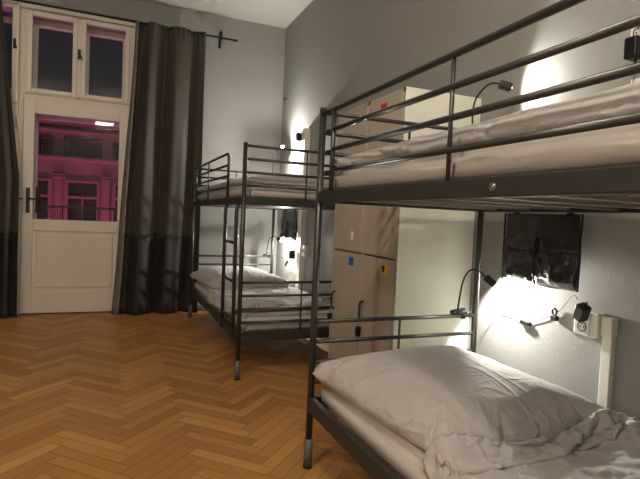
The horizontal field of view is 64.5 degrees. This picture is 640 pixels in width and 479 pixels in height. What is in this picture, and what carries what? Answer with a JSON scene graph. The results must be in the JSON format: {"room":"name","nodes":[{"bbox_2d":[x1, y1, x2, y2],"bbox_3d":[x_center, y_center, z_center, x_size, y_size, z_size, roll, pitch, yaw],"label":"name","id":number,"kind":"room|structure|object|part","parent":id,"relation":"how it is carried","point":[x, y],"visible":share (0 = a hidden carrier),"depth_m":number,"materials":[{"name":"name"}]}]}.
{"room":"dormitory","nodes":[
{"label":"dormitory","id":0,"kind":"room"},
{"bbox_2d":[12,0,285,310],"bbox_3d":[-2.628,-1.008,5.491,5.060,3.575,0.450,2,3,-22],"label":"wall","id":1,"kind":"structure","parent":0,"point":[244,78],"depth_m":5.89,"materials":[{"name":"grey paint"}]},
{"bbox_2d":[2,1,20,102],"bbox_3d":[-3.533,-1.876,4.994,1.026,0.970,0.447,2,3,-22],"label":"window","id":2,"kind":"structure","parent":1,"relation":"in","point":[14,19],"depth_m":5.03,"materials":[{"name":"white paint"}]},
{"bbox_3d":[-3.372,-1.928,5.271,0.510,0.835,0.050,2,3,-22],"label":"sash","id":3,"kind":"part","parent":2,"relation":"part of","materials":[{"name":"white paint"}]},
{"bbox_2d":[12,97,22,199],"bbox_3d":[-3.563,-0.360,5.102,1.118,2.208,0.396,2,3,-22],"label":"door","id":4,"kind":"structure","parent":1,"relation":"in","point":[15,106],"depth_m":5.10,"materials":[{"name":"white paint"}]},
{"bbox_2d":[2,0,135,313],"bbox_3d":[-3.134,-0.814,5.345,2.203,3.155,0.440,2,3,-22],"label":"trim","id":5,"kind":"structure","parent":1,"relation":"attached to","point":[21,94],"depth_m":5.19,"materials":[{"name":"white paint"}]},
{"bbox_2d":[20,97,128,313],"bbox_3d":[-2.625,-0.335,5.487,1.013,2.208,0.396,2,3,-22],"label":"door","id":6,"kind":"structure","parent":1,"relation":"in","point":[66,265],"depth_m":5.35,"materials":[{"name":"white paint"}]},
{"bbox_3d":[-2.930,-0.399,5.175,0.134,0.260,0.056,2,3,-22],"label":"handle","id":7,"kind":"part","parent":6,"relation":"part of","materials":[{"name":"grey metal"}]},
{"bbox_3d":[-2.995,-0.424,5.453,0.118,0.280,0.069,2,3,-22],"label":"handle","id":8,"kind":"part","parent":6,"relation":"part of","materials":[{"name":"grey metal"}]},
{"bbox_2d":[24,8,132,105],"bbox_3d":[-2.560,-1.899,5.421,1.012,0.843,0.391,2,3,-22],"label":"window","id":9,"kind":"structure","parent":1,"relation":"in","point":[81,33],"depth_m":5.33,"materials":[{"name":"white paint"}]},
{"bbox_3d":[-2.748,-1.898,5.212,0.461,0.815,0.045,2,3,-22],"label":"sash","id":10,"kind":"part","parent":9,"relation":"part of","materials":[{"name":"white paint"}]},
{"bbox_3d":[-2.859,-1.914,5.482,0.481,0.835,0.050,2,3,-22],"label":"sash","id":11,"kind":"part","parent":9,"relation":"part of","materials":[{"name":"white paint"}]},
{"bbox_3d":[-2.284,-1.885,5.402,0.471,0.815,0.045,2,3,-22],"label":"sash","id":12,"kind":"part","parent":9,"relation":"part of","materials":[{"name":"white paint"}]},
{"bbox_3d":[-2.394,-1.902,5.673,0.491,0.835,0.050,2,3,-22],"label":"sash","id":13,"kind":"part","parent":9,"relation":"part of","materials":[{"name":"white paint"}]},
{"bbox_2d":[13,0,236,47],"bbox_3d":[-2.572,-2.292,5.117,3.495,0.225,0.134,2,3,-22],"label":"curtain rod","id":14,"kind":"object","parent":1,"relation":"attached to","point":[219,37],"visible":1,"depth_m":5.26,"materials":[{"name":"black metal"}]},
{"bbox_2d":[0,0,18,317],"bbox_3d":[-3.365,-0.791,4.824,0.890,3.110,0.140,2,3,-22],"label":"curtain","id":15,"kind":"object","parent":14,"relation":"hanging from","point":[9,172],"visible":1,"depth_m":4.95,"materials":[{"name":"grey fabric"}]},
{"bbox_2d":[111,20,205,314],"bbox_3d":[-1.744,-0.747,5.503,0.892,3.110,0.183,2,3,-22],"label":"curtain","id":16,"kind":"object","parent":14,"relation":"hanging from","point":[165,129],"visible":0.95,"depth_m":5.49,"materials":[{"name":"grey fabric"}]},
{"bbox_3d":[-1.679,-1.160,5.504,0.792,2.281,0.183,2,3,-22],"label":"panel","id":17,"kind":"part","parent":16,"relation":"part of","materials":[{"name":"grey fabric"}]},
{"bbox_2d":[0,310,403,478],"bbox_3d":[-0.899,1.149,1.137,5.060,0.200,10.050,2,3,-22],"label":"floor","id":18,"kind":"structure","parent":0,"point":[101,394],"depth_m":2.98,"materials":[{"name":"brown wood"}]},
{"bbox_2d":[188,142,336,380],"bbox_3d":[-0.542,0.104,4.610,0.945,1.620,2.192,2,3,-23],"label":"bunk bed","id":19,"kind":"object","parent":18,"relation":"on","point":[243,202],"visible":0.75,"depth_m":3.60,"materials":[{"name":"grey metal"}]},
{"bbox_3d":[-1.363,-0.018,5.426,0.031,1.520,0.031,2,3,-23],"label":"post","id":20,"kind":"part","parent":19,"relation":"part of","materials":[{"name":"grey metal"}]},
{"bbox_3d":[-1.290,-0.569,5.287,0.020,0.338,0.021,2,3,-23],"label":"guard post","id":21,"kind":"part","parent":19,"relation":"part of","materials":[{"name":"grey metal"}]},
{"bbox_3d":[-1.021,-0.532,4.647,0.013,0.342,0.013,2,3,-23],"label":"guard post","id":22,"kind":"part","parent":19,"relation":"part of","materials":[{"name":"grey metal"}]},
{"bbox_3d":[-1.017,-0.539,4.638,0.021,0.357,1.642,2,3,-23],"label":"guard frame","id":23,"kind":"part","parent":19,"relation":"part of","materials":[{"name":"grey metal"}]},
{"bbox_3d":[-0.973,0.607,4.460,0.028,0.066,2.126,2,3,-23],"label":"rail","id":24,"kind":"part","parent":19,"relation":"part of","materials":[{"name":"grey metal"}]},
{"bbox_3d":[-0.931,-0.325,4.420,0.028,0.050,2.126,2,3,-23],"label":"rail","id":25,"kind":"part","parent":19,"relation":"part of","materials":[{"name":"grey metal"}]},
{"bbox_3d":[-0.935,-0.375,5.583,0.870,0.050,0.026,2,3,-23],"label":"rail","id":26,"kind":"part","parent":19,"relation":"part of","materials":[{"name":"grey metal"}]},
{"bbox_3d":[-0.532,0.104,3.446,0.031,1.520,0.031,2,3,-23],"label":"post","id":27,"kind":"part","parent":19,"relation":"part of","materials":[{"name":"grey metal"}]},
{"bbox_2d":[194,282,329,331],"bbox_3d":[-0.559,0.552,4.631,0.852,0.138,2.090,2,3,-23],"label":"mattress","id":28,"kind":"object","parent":19,"relation":"on","point":[201,288],"visible":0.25,"depth_m":3.67,"materials":[{"name":"grey fabric"}]},
{"bbox_2d":[190,266,288,288],"bbox_3d":[-0.840,0.366,5.163,0.781,0.170,0.887,1,3,-27],"label":"pillow","id":29,"kind":"object","parent":28,"relation":"on","point":[211,277],"visible":0.73,"depth_m":4.91,"materials":[{"name":"grey fabric"}]},
{"bbox_2d":[207,286,330,313],"bbox_3d":[-0.410,0.498,4.281,0.934,0.231,1.265,2,3,-23],"label":"duvet","id":30,"kind":"object","parent":28,"relation":"on","point":[214,295],"visible":0.52,"depth_m":4.22,"materials":[{"name":"grey fabric"}]},
{"bbox_2d":[197,184,328,200],"bbox_3d":[-0.517,-0.376,4.591,0.852,0.123,2.090,2,3,-23],"label":"mattress","id":31,"kind":"object","parent":19,"relation":"on","point":[236,191],"visible":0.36,"depth_m":3.62,"materials":[{"name":"grey fabric"}]},
{"bbox_2d":[197,185,211,190],"bbox_3d":[-0.772,-0.516,5.194,0.832,0.098,0.754,1,3,-28],"label":"pillow","id":32,"kind":"object","parent":31,"relation":"on","point":[200,188],"visible":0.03,"depth_m":5.19,"materials":[{"name":"grey fabric"}]},
{"bbox_2d":[205,175,335,189],"bbox_3d":[-0.424,-0.478,4.379,0.846,0.129,1.641,2,3,-23],"label":"duvet","id":33,"kind":"object","parent":31,"relation":"on","point":[258,179],"visible":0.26,"depth_m":3.66,"materials":[{"name":"grey fabric"}]},
{"bbox_3d":[-0.539,0.004,5.773,0.031,1.520,0.031,2,3,-23],"label":"post","id":34,"kind":"part","parent":19,"relation":"part of","materials":[{"name":"grey metal"}]},
{"bbox_2d":[263,236,282,257],"bbox_3d":[-0.526,0.085,5.712,0.248,0.255,0.084,4,3,27],"label":"reading lamp","id":35,"kind":"object","parent":19,"relation":"attached to","point":[279,239],"visible":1,"depth_m":5.73,"materials":[{"name":"black plastic"}]},
{"bbox_3d":[-0.146,0.679,3.644,0.870,0.066,0.026,2,3,-23],"label":"rail","id":36,"kind":"part","parent":19,"relation":"part of","materials":[{"name":"grey metal"}]},
{"bbox_3d":[-0.104,-0.252,3.604,0.870,0.050,0.026,2,3,-23],"label":"rail","id":37,"kind":"part","parent":19,"relation":"part of","materials":[{"name":"grey metal"}]},
{"bbox_3d":[-0.108,-0.302,4.767,0.028,0.050,2.126,2,3,-23],"label":"rail","id":38,"kind":"part","parent":19,"relation":"part of","materials":[{"name":"grey metal"}]},
{"bbox_2d":[327,86,480,358],"bbox_3d":[0.450,0.108,3.114,0.513,1.829,0.838,2,3,-22],"label":"tall cabinet","id":39,"kind":"object","parent":18,"relation":"on","point":[387,261],"visible":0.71,"depth_m":2.77,"materials":[{"name":"beige paint"}]},
{"bbox_3d":[0.084,0.397,3.351,0.031,0.123,0.012,2,3,-22],"label":"handle","id":40,"kind":"part","parent":39,"relation":"part of","materials":[{"name":"grey metal"}]},
{"bbox_3d":[0.157,0.504,3.230,0.018,0.860,0.406,2,3,-22],"label":"door","id":41,"kind":"part","parent":39,"relation":"part of","materials":[{"name":"beige paint"}]},
{"bbox_2d":[344,228,350,240],"bbox_3d":[0.172,-0.033,3.204,0.003,0.078,0.090,2,3,-22],"label":"vent","id":42,"kind":"object","parent":39,"relation":"attached to","point":[347,231],"depth_m":3.20,"materials":[{"name":"beige paint"}]},
{"bbox_3d":[0.196,-0.364,3.193,0.018,0.876,0.406,2,3,-22],"label":"door","id":43,"kind":"part","parent":39,"relation":"part of","materials":[{"name":"beige paint"}]},
{"bbox_3d":[0.237,0.419,2.978,0.031,0.123,0.012,2,3,-22],"label":"handle","id":44,"kind":"part","parent":39,"relation":"part of","materials":[{"name":"grey metal"}]},
{"bbox_3d":[0.310,0.527,2.856,0.018,0.860,0.369,2,3,-22],"label":"door","id":45,"kind":"part","parent":39,"relation":"part of","materials":[{"name":"beige paint"}]},
{"bbox_3d":[0.349,-0.341,2.818,0.018,0.876,0.369,2,3,-22],"label":"door","id":46,"kind":"part","parent":39,"relation":"part of","materials":[{"name":"beige paint"}]},
{"bbox_2d":[379,231,387,245],"bbox_3d":[0.348,-0.007,2.773,0.003,0.078,0.090,2,3,-22],"label":"vent","id":47,"kind":"object","parent":39,"relation":"attached to","point":[383,235],"depth_m":2.78,"materials":[{"name":"beige paint"}]},
{"bbox_2d":[303,0,639,478],"bbox_3d":[0.794,0.300,1.446,0.945,1.620,2.192,2,3,-22],"label":"bunk bed","id":48,"kind":"object","parent":18,"relation":"on","point":[613,189],"visible":0.73,"depth_m":1.51,"materials":[{"name":"grey metal"}]},
{"bbox_3d":[-0.019,0.178,2.269,0.031,1.520,0.031,2,3,-22],"label":"post","id":49,"kind":"part","parent":48,"relation":"part of","materials":[{"name":"grey metal"}]},
{"bbox_3d":[0.369,0.753,2.463,0.870,0.066,0.026,2,3,-22],"label":"rail","id":50,"kind":"part","parent":48,"relation":"part of","materials":[{"name":"grey metal"}]},
{"bbox_3d":[0.053,-0.373,2.130,0.020,0.338,0.021,2,3,-22],"label":"guard post","id":51,"kind":"part","parent":48,"relation":"part of","materials":[{"name":"grey metal"}]},
{"bbox_3d":[0.362,0.803,1.300,0.028,0.066,2.126,2,3,-22],"label":"rail","id":52,"kind":"part","parent":48,"relation":"part of","materials":[{"name":"grey metal"}]},
{"bbox_2d":[321,385,428,478],"bbox_3d":[0.778,0.753,1.467,0.852,0.128,2.090,2,3,-22],"label":"mattress","id":53,"kind":"object","parent":48,"relation":"on","point":[402,455],"visible":0.12,"depth_m":1.78,"materials":[{"name":"grey fabric"}]},
{"bbox_2d":[312,345,603,465],"bbox_3d":[0.507,0.562,2.004,0.781,0.188,0.886,1,3,-26],"label":"pillow","id":54,"kind":"object","parent":53,"relation":"on","point":[421,394],"visible":0.95,"depth_m":1.76,"materials":[{"name":"grey fabric"}]},
{"bbox_2d":[422,408,639,478],"bbox_3d":[0.934,0.701,1.144,0.942,0.198,1.266,2,3,-22],"label":"duvet","id":55,"kind":"object","parent":53,"relation":"on","point":[605,445],"visible":1,"depth_m":1.51,"materials":[{"name":"grey fabric"}]},
{"bbox_3d":[0.411,-0.178,2.423,0.870,0.050,0.026,2,3,-22],"label":"rail","id":56,"kind":"part","parent":48,"relation":"part of","materials":[{"name":"grey metal"}]},
{"bbox_3d":[0.358,-0.329,1.386,0.013,0.342,0.013,2,3,-22],"label":"guard post","id":57,"kind":"part","parent":48,"relation":"part of","materials":[{"name":"grey metal"}]},
{"bbox_3d":[0.320,-0.343,1.479,0.021,0.357,1.642,2,3,-22],"label":"guard frame","id":58,"kind":"part","parent":48,"relation":"part of","materials":[{"name":"grey metal"}]},
{"bbox_2d":[450,269,495,318],"bbox_3d":[0.774,0.277,2.564,0.221,0.261,0.067,3,2,8],"label":"reading lamp","id":59,"kind":"object","parent":48,"relation":"attached to","point":[488,279],"visible":1,"depth_m":2.55,"materials":[{"name":"black plastic"}]},
{"bbox_3d":[0.808,0.201,2.609,0.031,1.520,0.031,2,3,-22],"label":"post","id":60,"kind":"part","parent":48,"relation":"part of","materials":[{"name":"grey metal"}]},
{"bbox_3d":[0.404,-0.128,1.260,0.028,0.050,2.126,2,3,-22],"label":"rail","id":61,"kind":"part","parent":48,"relation":"part of","materials":[{"name":"grey metal"}]},
{"bbox_2d":[333,123,639,189],"bbox_3d":[0.820,-0.179,1.427,0.852,0.123,2.090,2,3,-22],"label":"mattress","id":62,"kind":"object","parent":48,"relation":"on","point":[614,146],"visible":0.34,"depth_m":1.19,"materials":[{"name":"grey fabric"}]},
{"bbox_2d":[335,148,390,165],"bbox_3d":[0.578,-0.328,2.025,0.802,0.113,0.739,1,3,-28],"label":"pillow","id":63,"kind":"object","parent":62,"relation":"on","point":[375,154],"visible":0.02,"depth_m":2.02,"materials":[{"name":"grey fabric"}]},
{"bbox_2d":[379,81,639,156],"bbox_3d":[0.904,-0.293,1.210,0.850,0.144,1.642,2,3,-22],"label":"duvet","id":64,"kind":"object","parent":62,"relation":"on","point":[625,99],"visible":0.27,"depth_m":1.18,"materials":[{"name":"grey fabric"}]},
{"bbox_2d":[471,80,512,123],"bbox_3d":[0.827,-0.598,2.491,0.230,0.334,0.090,4,3,38],"label":"reading lamp","id":65,"kind":"object","parent":48,"relation":"on","point":[503,85],"visible":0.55,"depth_m":2.42,"materials":[{"name":"black plastic"}]},
{"bbox_3d":[1.231,-0.106,1.600,0.028,0.050,2.126,2,3,-22],"label":"rail","id":66,"kind":"part","parent":48,"relation":"part of","materials":[{"name":"grey metal"}]},
{"bbox_2d":[141,0,312,27],"bbox_3d":[-0.710,-2.415,0.914,4.460,0.200,9.300,2,3,-22],"label":"ceiling","id":67,"kind":"structure","parent":0,"point":[277,13],"depth_m":5.53,"materials":[{"name":"white paint"}]},
{"bbox_2d":[276,0,639,417],"bbox_3d":[1.472,-0.662,1.752,0.300,3.575,9.600,2,3,-22],"label":"wall","id":68,"kind":"structure","parent":0,"point":[337,51],"depth_m":2.65,"materials":[{"name":"grey paint"}]},
{"bbox_2d":[280,210,297,241],"bbox_3d":[-0.352,-0.178,5.473,0.064,0.375,0.509,2,3,-22],"label":"pouch","id":69,"kind":"object","parent":68,"relation":"hanging from","point":[288,231],"visible":1,"depth_m":5.44,"materials":[{"name":"black fabric"}]},
{"bbox_2d":[289,248,294,258],"bbox_3d":[-0.295,0.147,5.354,0.057,0.113,0.057,2,3,-22],"label":"power adapter","id":70,"kind":"object","parent":68,"relation":"attached to","point":[291,252],"visible":1,"depth_m":5.33,"materials":[{"name":"black plastic"}]},
{"bbox_2d":[295,128,310,290],"bbox_3d":[-0.188,-0.122,5.283,0.060,2.045,0.100,2,3,-22],"label":"conduit","id":71,"kind":"object","parent":68,"relation":"attached to","point":[305,143],"visible":0.56,"depth_m":5.24,"materials":[{"name":"white plastic"}]},
{"bbox_2d":[295,131,301,141],"bbox_3d":[-0.222,-1.079,5.286,0.053,0.104,0.053,2,3,-22],"label":"power adapter","id":72,"kind":"object","parent":71,"relation":"attached to","point":[298,135],"visible":1,"depth_m":5.27,"materials":[{"name":"black plastic"}]},
{"bbox_2d":[301,245,308,256],"bbox_3d":[-0.157,0.116,5.197,0.057,0.120,0.100,2,3,-22],"label":"box","id":73,"kind":"object","parent":68,"relation":"attached to","point":[304,248],"visible":1,"depth_m":5.16,"materials":[{"name":"white plastic"}]},
{"bbox_3d":[-0.175,0.115,5.191,0.008,0.108,0.090,2,3,-22],"label":"plate","id":74,"kind":"part","parent":73,"relation":"part of","materials":[{"name":"white plastic"}]},
{"bbox_2d":[519,319,531,325],"bbox_3d":[0.987,0.400,2.438,0.018,0.022,0.065,2,3,-22],"label":"switch","id":75,"kind":"object","parent":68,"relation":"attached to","point":[521,321],"visible":1,"depth_m":2.43,"materials":[{"name":"black plastic"}]},
{"bbox_2d":[501,212,583,291],"bbox_3d":[0.980,0.021,2.298,0.062,0.380,0.449,2,3,-22],"label":"picture","id":76,"kind":"object","parent":68,"relation":"hanging from","point":[544,250],"visible":1,"depth_m":2.27,"materials":[{"name":"black fabric"}]},
{"bbox_2d":[531,295,577,321],"bbox_3d":[1.045,0.313,2.244,0.040,0.182,0.343,2,2,-7],"label":"cable","id":77,"kind":"object","parent":68,"relation":"attached to","point":[572,295],"visible":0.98,"depth_m":2.22,"materials":[{"name":"black plastic"}]},
{"bbox_2d":[550,308,558,320],"bbox_3d":[1.052,0.335,2.275,0.020,0.058,0.035,2,3,-22],"label":"cable tie","id":78,"kind":"object","parent":77,"relation":"attached to","point":[553,317],"visible":1,"depth_m":2.27,"materials":[{"name":"black plastic"}]},
{"bbox_2d":[574,311,605,338],"bbox_3d":[1.110,0.348,2.096,0.057,0.105,0.115,2,3,-22],"label":"electrical outlet","id":79,"kind":"object","parent":68,"relation":"attached to","point":[591,328],"visible":0.79,"depth_m":2.06,"materials":[{"name":"white plastic"}]},
{"bbox_2d":[572,302,591,322],"bbox_3d":[1.060,0.292,2.052,0.058,0.090,0.071,2,3,-22],"label":"power adapter","id":80,"kind":"object","parent":79,"relation":"attached to","point":[581,313],"visible":1,"depth_m":2.04,"materials":[{"name":"black plastic"}]},
{"bbox_3d":[1.087,0.347,2.103,0.008,0.093,0.075,2,3,-22],"label":"plate","id":81,"kind":"part","parent":79,"relation":"part of","materials":[{"name":"white plastic"}]},
{"bbox_2d":[597,316,617,408],"bbox_3d":[1.137,0.705,2.035,0.036,0.792,0.050,2,3,-22],"label":"conduit","id":82,"kind":"object","parent":68,"relation":"attached to","point":[609,325],"visible":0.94,"depth_m":2.01,"materials":[{"name":"white plastic"}]},
{"bbox_2d":[631,26,639,35],"bbox_3d":[1.216,-0.765,1.911,0.057,0.080,0.075,2,3,-22],"label":"electrical outlet","id":83,"kind":"object","parent":68,"relation":"attached to","point":[635,31],"visible":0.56,"depth_m":1.91,"materials":[{"name":"white plastic"}]},
{"bbox_2d":[623,35,639,62],"bbox_3d":[1.176,-0.706,1.899,0.051,0.100,0.051,2,3,-22],"label":"power adapter","id":84,"kind":"object","parent":83,"relation":"attached to","point":[631,44],"visible":0.92,"depth_m":1.88,"materials":[{"name":"black plastic"}]},
{"label":"outside","id":85,"kind":"structure","parent":0,"visible":0},
{"bbox_2d":[40,205,116,221],"bbox_3d":[-3.297,0.376,5.633,3.000,1.540,0.140,2,3,-22],"label":"balcony railing","id":86,"kind":"object","parent":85,"point":[42,206],"visible":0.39,"depth_m":5.78,"materials":[{"name":"black metal"}]},
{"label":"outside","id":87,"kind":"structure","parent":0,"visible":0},
{"bbox_2d":[37,119,119,221],"bbox_3d":[-12.185,-0.097,24.404,24.000,11.273,3.675,2,3,-22],"label":"building","id":88,"kind":"structure","parent":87,"point":[78,163],"depth_m":23.29,"materials":[{"name":"paint"}]},
{"bbox_3d":[-12.928,-0.860,22.784,1.271,3.611,0.040,2,3,-22],"label":"pane","id":89,"kind":"part","parent":88,"relation":"part of","materials":[{"name":"black"}]},
{"bbox_3d":[-12.777,-4.219,22.640,1.560,0.693,0.060,2,3,-22],"label":"relief panel","id":90,"kind":"part","parent":88,"relation":"part of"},
{"bbox_3d":[-12.728,-4.248,22.523,1.589,0.766,0.230,2,3,-22],"label":"balustrade","id":91,"kind":"part","parent":88,"relation":"part of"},
{"bbox_3d":[-11.058,-0.809,23.553,1.271,3.611,0.040,2,3,-22],"label":"pane","id":92,"kind":"part","parent":88,"relation":"part of","materials":[{"name":"black"}]},
{"bbox_3d":[-10.858,-4.197,23.291,1.589,0.766,0.230,2,3,-22],"label":"balustrade","id":93,"kind":"part","parent":88,"relation":"part of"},
{"bbox_3d":[-10.907,-4.168,23.408,1.560,0.693,0.060,2,3,-22],"label":"relief panel","id":94,"kind":"part","parent":88,"relation":"part of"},
{"bbox_3d":[-8.988,-4.146,24.059,1.589,0.766,0.230,2,3,-22],"label":"balustrade","id":95,"kind":"part","parent":88,"relation":"part of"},
{"bbox_3d":[-9.188,-0.758,24.321,1.271,3.611,0.040,2,3,-22],"label":"pane","id":96,"kind":"part","parent":88,"relation":"part of","materials":[{"name":"black"}]}
]}

